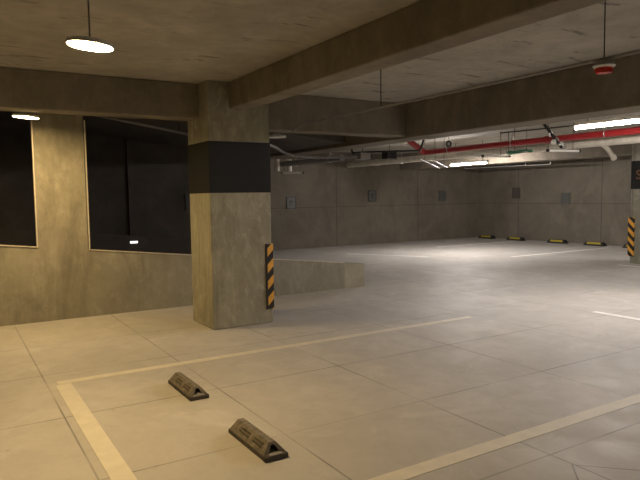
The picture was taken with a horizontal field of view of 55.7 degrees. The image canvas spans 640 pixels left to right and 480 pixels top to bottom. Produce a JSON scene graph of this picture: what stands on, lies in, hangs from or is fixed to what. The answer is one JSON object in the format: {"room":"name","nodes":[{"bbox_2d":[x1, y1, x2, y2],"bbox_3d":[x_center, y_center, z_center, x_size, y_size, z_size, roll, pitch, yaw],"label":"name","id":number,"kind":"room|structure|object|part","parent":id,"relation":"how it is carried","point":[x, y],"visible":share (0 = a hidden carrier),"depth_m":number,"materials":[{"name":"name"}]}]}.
{"room":"parking garage","nodes":[
{"label":"parking garage","id":0,"kind":"room"},
{"bbox_2d":[0,121,190,238],"bbox_3d":[-5.675,-0.989,10.703,9.600,3.600,0.250,-3,5,-31],"label":"wall","id":1,"kind":"structure","parent":0,"point":[163,177],"depth_m":11.60,"materials":[{"name":"paint"}]},
{"bbox_2d":[0,228,191,253],"bbox_3d":[-5.572,-0.020,10.534,9.500,1.362,0.250,-3,5,-31],"label":"ramp","id":2,"kind":"object","parent":1,"relation":"attached to","point":[20,237],"depth_m":11.50,"materials":[{"name":"concrete"}]},
{"bbox_2d":[126,139,140,235],"bbox_3d":[-3.629,-0.875,11.783,0.200,2.157,0.070,-3,5,-31],"label":"wall","id":3,"kind":"structure","parent":1,"relation":"attached to","point":[131,145],"depth_m":11.74,"materials":[{"name":"concrete"}]},
{"bbox_2d":[185,194,189,210],"bbox_3d":[-2.616,-0.778,12.438,0.306,0.346,0.028,-3,5,-31],"label":"wall plate","id":4,"kind":"object","parent":1,"relation":"attached to","point":[187,196],"visible":0.41,"depth_m":12.38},
{"bbox_2d":[0,111,344,153],"bbox_3d":[-5.470,-2.192,10.301,9.650,1.331,6.820,-3,5,-31],"label":"ceiling","id":5,"kind":"structure","parent":0,"point":[95,125],"depth_m":10.27,"materials":[{"name":"concrete"}]},
{"bbox_2d":[96,116,187,134],"bbox_3d":[-2.708,-1.715,8.810,1.956,0.373,0.040,-3,5,-31],"label":"pipe","id":6,"kind":"object","parent":5,"relation":"hanging from","point":[111,118],"visible":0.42,"depth_m":8.88,"materials":[{"name":"metal"}]},
{"bbox_2d":[0,113,364,325],"bbox_3d":[-3.525,-0.387,7.481,9.840,2.800,0.205,-3,5,-31],"label":"wall","id":7,"kind":"structure","parent":0,"point":[58,279],"depth_m":7.64,"materials":[{"name":"concrete"}]},
{"bbox_2d":[0,119,37,247],"bbox_3d":[-5.572,-0.569,6.099,4.930,1.579,0.032,-3,5,-31],"label":"trim","id":8,"kind":"structure","parent":7,"relation":"attached to","point":[30,119],"depth_m":7.36,"materials":[{"name":"metal"}]},
{"bbox_2d":[83,120,343,262],"bbox_3d":[-1.299,-0.568,8.732,3.925,2.084,0.032,-3,5,-31],"label":"trim","id":9,"kind":"structure","parent":7,"relation":"attached to","point":[83,120],"depth_m":7.74,"materials":[{"name":"metal"}]},
{"bbox_2d":[0,237,639,479],"bbox_3d":[2.280,1.012,7.733,20.450,0.203,20.250,-3,5,-31],"label":"floor","id":10,"kind":"structure","parent":0,"point":[533,351],"depth_m":4.99,"materials":[{"name":"concrete"}]},
{"bbox_2d":[168,372,208,400],"bbox_3d":[-1.035,1.133,4.739,0.148,0.089,0.535,-3,5,-31],"label":"wheel stop","id":11,"kind":"object","parent":10,"relation":"on","point":[188,388],"visible":1,"depth_m":4.63,"materials":[{"name":"rubber"}]},
{"bbox_2d":[188,80,272,329],"bbox_3d":[-1.081,-0.407,7.266,0.766,2.800,0.676,-3,5,-31],"label":"column","id":12,"kind":"structure","parent":10,"relation":"on","point":[229,172],"depth_m":6.98,"materials":[{"name":"concrete"}]},
{"bbox_2d":[265,244,273,308],"bbox_3d":[-0.620,0.432,7.250,0.099,0.779,0.100,-3,5,-31],"label":"guard","id":13,"kind":"object","parent":12,"relation":"attached to","point":[268,247],"visible":0.94,"depth_m":7.21,"materials":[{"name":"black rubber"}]},
{"bbox_2d":[229,418,287,462],"bbox_3d":[-0.384,1.200,3.683,0.148,0.089,0.535,-3,5,-31],"label":"wheel stop","id":14,"kind":"object","parent":10,"relation":"on","point":[267,449],"visible":1,"depth_m":3.58,"materials":[{"name":"rubber"}]},
{"bbox_2d":[478,235,495,238],"bbox_3d":[5.647,-0.108,20.483,0.170,0.105,0.620,-3,5,-31],"label":"wheel stop","id":15,"kind":"object","parent":10,"relation":"on","point":[480,236],"visible":0.97,"depth_m":20.36,"materials":[{"name":"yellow rubber"}]},
{"bbox_2d":[506,237,524,240],"bbox_3d":[6.286,-0.043,19.445,0.170,0.105,0.620,-3,5,-31],"label":"wheel stop","id":16,"kind":"object","parent":10,"relation":"on","point":[508,238],"visible":1,"depth_m":19.32,"materials":[{"name":"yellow rubber"}]},
{"bbox_2d":[547,239,567,243],"bbox_3d":[7.104,0.041,18.119,0.170,0.105,0.620,-3,5,-31],"label":"wheel stop","id":17,"kind":"object","parent":10,"relation":"on","point":[549,240],"visible":1,"depth_m":18.04,"materials":[{"name":"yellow rubber"}]},
{"bbox_2d":[583,241,606,245],"bbox_3d":[7.748,0.107,17.074,0.170,0.105,0.620,-3,5,-31],"label":"wheel stop","id":18,"kind":"object","parent":10,"relation":"on","point":[588,243],"visible":1,"depth_m":17.00,"materials":[{"name":"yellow rubber"}]},
{"bbox_2d":[630,143,639,263],"bbox_3d":[7.063,-0.903,12.483,0.761,2.800,0.926,-3,5,-31],"label":"column","id":19,"kind":"structure","parent":10,"relation":"on","point":[635,163],"depth_m":12.59,"materials":[{"name":"concrete"}]},
{"bbox_2d":[627,217,634,255],"bbox_3d":[6.565,-0.071,12.728,0.130,0.820,0.130,-3,5,-31],"label":"guard","id":20,"kind":"object","parent":19,"relation":"attached to","point":[631,220],"visible":1,"depth_m":12.69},
{"bbox_2d":[0,0,639,153],"bbox_3d":[2.236,-1.978,7.517,20.450,0.200,20.250,-3,5,-31],"label":"ceiling","id":21,"kind":"structure","parent":0,"point":[182,41],"depth_m":5.16,"materials":[{"name":"concrete"}]},
{"bbox_2d":[12,112,38,118],"bbox_3d":[-3.146,-1.510,6.459,0.267,0.425,0.268,-3,5,-31],"label":"pendant lamp","id":22,"kind":"object","parent":21,"relation":"hanging from","point":[21,114],"visible":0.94,"depth_m":6.41,"materials":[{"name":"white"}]},
{"bbox_2d":[14,116,37,118],"bbox_3d":[-3.144,-1.313,6.473,0.248,0.009,0.248,2,5,-32],"label":"diffuser","id":23,"kind":"object","parent":22,"relation":"attached to","point":[27,117],"depth_m":6.44,"materials":[{"name":"white plastic"}]},
{"bbox_2d":[65,0,113,51],"bbox_3d":[-1.337,-1.323,3.504,0.267,0.425,0.268,-3,5,-31],"label":"pendant lamp","id":24,"kind":"object","parent":21,"relation":"hanging from","point":[88,43],"visible":1,"depth_m":3.47,"materials":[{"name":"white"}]},
{"bbox_3d":[-1.338,-1.335,3.503,0.010,0.342,0.010,-3,5,-31],"label":"hanging rod","id":25,"kind":"part","parent":24,"relation":"part of","materials":[{"name":"grey metal"}]},
{"bbox_2d":[67,40,112,51],"bbox_3d":[-1.334,-1.127,3.518,0.248,0.009,0.248,2,5,-32],"label":"diffuser","id":26,"kind":"object","parent":24,"relation":"attached to","point":[89,45],"depth_m":3.48,"materials":[{"name":"white plastic"}]},
{"bbox_2d":[0,67,198,120],"bbox_3d":[-4.220,-1.432,5.361,6.550,0.390,0.290,-3,5,-31],"label":"ceiling beam","id":27,"kind":"structure","parent":21,"relation":"attached to","point":[21,90],"depth_m":6.35,"materials":[{"name":"concrete"}]},
{"bbox_2d":[269,132,285,137],"bbox_3d":[-0.607,-1.668,8.461,0.268,0.472,0.268,-3,5,-31],"label":"pendant lamp","id":28,"kind":"object","parent":21,"relation":"hanging from","point":[276,135],"visible":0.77,"depth_m":8.40,"materials":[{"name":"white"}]},
{"bbox_2d":[281,157,303,173],"bbox_3d":[-0.692,-2.020,15.150,0.575,0.728,0.054,-1,4,0],"label":"tube light","id":29,"kind":"object","parent":21,"relation":"hanging from","point":[300,157],"visible":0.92,"depth_m":15.15,"materials":[{"name":"metal"}]},
{"bbox_2d":[274,154,344,170],"bbox_3d":[-0.243,-1.960,13.818,0.458,0.670,2.662,-3,5,-31],"label":"drain pipe","id":30,"kind":"object","parent":21,"relation":"hanging from","point":[289,163],"visible":0.81,"depth_m":14.03,"materials":[{"name":"plastic"}]},
{"bbox_2d":[268,95,404,137],"bbox_3d":[0.125,-1.662,8.148,2.400,0.460,0.300,-3,5,-31],"label":"ceiling beam","id":31,"kind":"structure","parent":21,"relation":"attached to","point":[285,115],"depth_m":8.04,"materials":[{"name":"concrete"}]},
{"bbox_2d":[355,148,371,159],"bbox_3d":[0.917,-1.937,12.493,0.350,0.560,0.212,-3,5,-31],"label":"junction box","id":32,"kind":"object","parent":21,"relation":"hanging from","point":[361,156],"visible":0.95,"depth_m":12.41,"materials":[{"name":"metal"}]},
{"bbox_3d":[0.934,-1.720,12.400,0.230,0.110,0.012,-3,5,-31],"label":"lid","id":33,"kind":"part","parent":32,"relation":"part of","materials":[{"name":"metal"}]},
{"bbox_2d":[351,140,423,153],"bbox_3d":[1.447,-2.075,13.144,1.678,0.366,0.223,0,4,6],"label":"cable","id":34,"kind":"object","parent":21,"relation":"hanging from","point":[352,152],"visible":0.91,"depth_m":13.11,"materials":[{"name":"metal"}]},
{"bbox_2d":[382,144,398,159],"bbox_3d":[1.437,-1.938,12.515,0.320,0.575,0.220,-3,5,-31],"label":"cable box","id":35,"kind":"object","parent":21,"relation":"hanging from","point":[389,155],"visible":0.87,"depth_m":12.46,"materials":[{"name":"metal"}]},
{"bbox_2d":[229,0,606,109],"bbox_3d":[1.934,-1.344,2.254,0.240,0.300,10.950,-3,5,-31],"label":"ceiling beam","id":36,"kind":"structure","parent":21,"relation":"attached to","point":[422,28],"depth_m":4.36,"materials":[{"name":"concrete"}]},
{"bbox_2d":[420,138,438,167],"bbox_3d":[2.413,-1.956,13.221,0.017,0.669,2.740,1,4,18],"label":"tube light","id":37,"kind":"object","parent":21,"relation":"hanging from","point":[434,138],"visible":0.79,"depth_m":13.78,"materials":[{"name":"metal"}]},
{"bbox_2d":[270,54,639,159],"bbox_3d":[2.173,-1.630,7.500,0.430,0.490,19.650,-3,5,-31],"label":"ceiling beam","id":38,"kind":"structure","parent":21,"relation":"attached to","point":[576,93],"depth_m":6.93,"materials":[{"name":"concrete"}]},
{"bbox_2d":[270,144,357,158],"bbox_3d":[-0.432,-1.532,10.496,0.931,0.064,4.486,1,4,20],"label":"conduit","id":39,"kind":"object","parent":38,"relation":"attached to","point":[271,145],"visible":0.84,"depth_m":12.01,"materials":[{"name":"grey metal"}]},
{"bbox_2d":[291,49,639,132],"bbox_3d":[1.722,-1.396,4.402,0.123,0.498,7.830,-3,5,-31],"label":"conduit","id":40,"kind":"object","parent":21,"relation":"hanging from","point":[634,51],"visible":0.98,"depth_m":5.04,"materials":[{"name":"metal"}]},
{"bbox_3d":[0.630,-1.570,6.277,0.009,0.390,0.009,-1,4,-9],"label":"hanging rod","id":41,"kind":"part","parent":40,"relation":"part of","materials":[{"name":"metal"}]},
{"bbox_2d":[449,140,488,165],"bbox_3d":[3.708,-2.161,15.112,0.100,0.570,1.280,-3,5,-31],"label":"tube light","id":42,"kind":"object","parent":21,"relation":"hanging from","point":[482,161],"visible":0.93,"depth_m":15.08,"materials":[{"name":"white plastic"}]},
{"bbox_2d":[346,133,639,167],"bbox_3d":[4.560,-1.939,12.745,0.845,0.699,13.100,-3,5,-31],"label":"drain pipe","id":43,"kind":"object","parent":21,"relation":"hanging from","point":[603,142],"visible":0.83,"depth_m":12.80,"materials":[{"name":"plastic"}]},
{"bbox_2d":[425,154,431,160],"bbox_3d":[2.745,-2.049,15.066,0.180,0.180,0.160,-3,5,-31],"label":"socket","id":44,"kind":"object","parent":43,"relation":"attached to","point":[427,157],"depth_m":15.00,"materials":[{"name":"plastic"}]},
{"bbox_2d":[481,131,510,157],"bbox_3d":[3.654,-1.986,12.572,0.744,0.552,0.054,-3,5,-25],"label":"tube light","id":45,"kind":"object","parent":21,"relation":"hanging from","point":[500,155],"visible":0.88,"depth_m":12.63,"materials":[{"name":"metal"}]},
{"bbox_2d":[464,161,550,168],"bbox_3d":[5.256,-2.348,17.205,0.106,0.544,2.684,-5,6,-42],"label":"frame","id":46,"kind":"object","parent":21,"relation":"hanging from","point":[550,161],"visible":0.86,"depth_m":17.04,"materials":[{"name":"metal"}]},
{"bbox_2d":[400,144,631,169],"bbox_3d":[7.884,-1.956,10.999,0.500,0.510,19.650,-3,5,-31],"label":"ceiling beam","id":47,"kind":"structure","parent":21,"relation":"attached to","point":[625,149],"depth_m":14.99,"materials":[{"name":"concrete"}]},
{"bbox_2d":[506,135,532,154],"bbox_3d":[4.051,-1.996,12.277,0.134,0.503,0.612,-3,5,-31],"label":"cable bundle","id":48,"kind":"object","parent":21,"relation":"hanging from","point":[526,149],"visible":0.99,"depth_m":12.26,"materials":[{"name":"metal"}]},
{"bbox_2d":[407,116,639,154],"bbox_3d":[4.866,-1.936,9.975,0.660,0.436,10.070,-3,5,-31],"label":"pipe","id":49,"kind":"object","parent":21,"relation":"hanging from","point":[605,133],"visible":0.9,"depth_m":11.69,"materials":[{"name":"metal"}]},
{"bbox_2d":[500,125,572,133],"bbox_3d":[3.591,-1.867,9.558,0.476,0.355,2.080,-2,4,-13],"label":"cable conduit","id":50,"kind":"object","parent":21,"relation":"hanging from","point":[568,125],"visible":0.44,"depth_m":9.91,"materials":[{"name":"metal"}]},
{"bbox_2d":[542,124,566,148],"bbox_3d":[4.267,-1.915,11.057,0.447,0.527,0.167,1,5,30],"label":"diagonal brace","id":51,"kind":"object","parent":21,"relation":"attached to","point":[555,140],"visible":0.98,"depth_m":11.02,"materials":[{"name":"metal"}]},
{"bbox_2d":[546,122,580,152],"bbox_3d":[4.478,-1.891,11.121,0.789,0.558,0.054,-3,4,-23],"label":"tube light","id":52,"kind":"object","parent":21,"relation":"hanging from","point":[547,150],"visible":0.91,"depth_m":11.07,"materials":[{"name":"metal"}]},
{"bbox_2d":[592,1,615,74],"bbox_3d":[1.944,-1.387,4.140,0.148,0.486,0.148,-3,5,-31],"label":"fire alarm","id":53,"kind":"object","parent":21,"relation":"hanging from","point":[602,66],"visible":0.97,"depth_m":4.12,"materials":[{"name":"red plastic"}]},
{"bbox_3d":[1.944,-1.426,4.137,0.007,0.408,0.007,2,5,36],"label":"hanging rod","id":54,"kind":"part","parent":53,"relation":"part of","materials":[{"name":"metal"}]},
{"bbox_2d":[573,115,639,129],"bbox_3d":[3.947,-1.710,7.836,0.100,0.432,1.470,-3,5,-33],"label":"tube light","id":55,"kind":"object","parent":21,"relation":"hanging from","point":[633,118],"visible":0.85,"depth_m":8.02,"materials":[{"name":"white"}]},
{"bbox_2d":[270,152,478,250],"bbox_3d":[0.993,-1.250,18.531,11.150,2.800,0.300,-3,5,-31],"label":"wall","id":56,"kind":"structure","parent":0,"point":[333,208],"depth_m":18.66,"materials":[{"name":"concrete"}]},
{"bbox_2d":[286,197,295,208],"bbox_3d":[-0.819,-1.054,17.233,0.306,0.346,0.028,-3,5,-31],"label":"wall plate","id":57,"kind":"object","parent":56,"relation":"attached to","point":[290,201],"visible":1,"depth_m":17.22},
{"bbox_2d":[368,190,375,201],"bbox_3d":[1.610,-1.357,18.711,0.306,0.346,0.028,-3,5,-31],"label":"wall plate","id":58,"kind":"object","parent":56,"relation":"attached to","point":[371,193],"visible":1,"depth_m":18.70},
{"bbox_2d":[439,191,445,200],"bbox_3d":[4.089,-1.468,20.232,0.306,0.346,0.028,-3,5,-31],"label":"wall plate","id":59,"kind":"object","parent":56,"relation":"attached to","point":[442,194],"visible":1,"depth_m":20.23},
{"bbox_2d":[479,155,631,245],"bbox_3d":[10.917,-0.980,12.753,0.300,2.800,19.950,-3,5,-31],"label":"wall","id":60,"kind":"structure","parent":0,"point":[599,208],"depth_m":18.40,"materials":[{"name":"concrete"}]},
{"bbox_2d":[512,188,519,197],"bbox_3d":[6.399,-1.533,19.762,0.028,0.346,0.306,-3,5,-31],"label":"wall plate","id":61,"kind":"object","parent":60,"relation":"attached to","point":[515,191],"visible":1,"depth_m":19.76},
{"bbox_2d":[561,193,569,203],"bbox_3d":[7.376,-1.244,18.195,0.028,0.346,0.306,-3,5,-31],"label":"wall plate","id":62,"kind":"object","parent":60,"relation":"attached to","point":[565,197],"visible":1,"depth_m":18.19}
]}

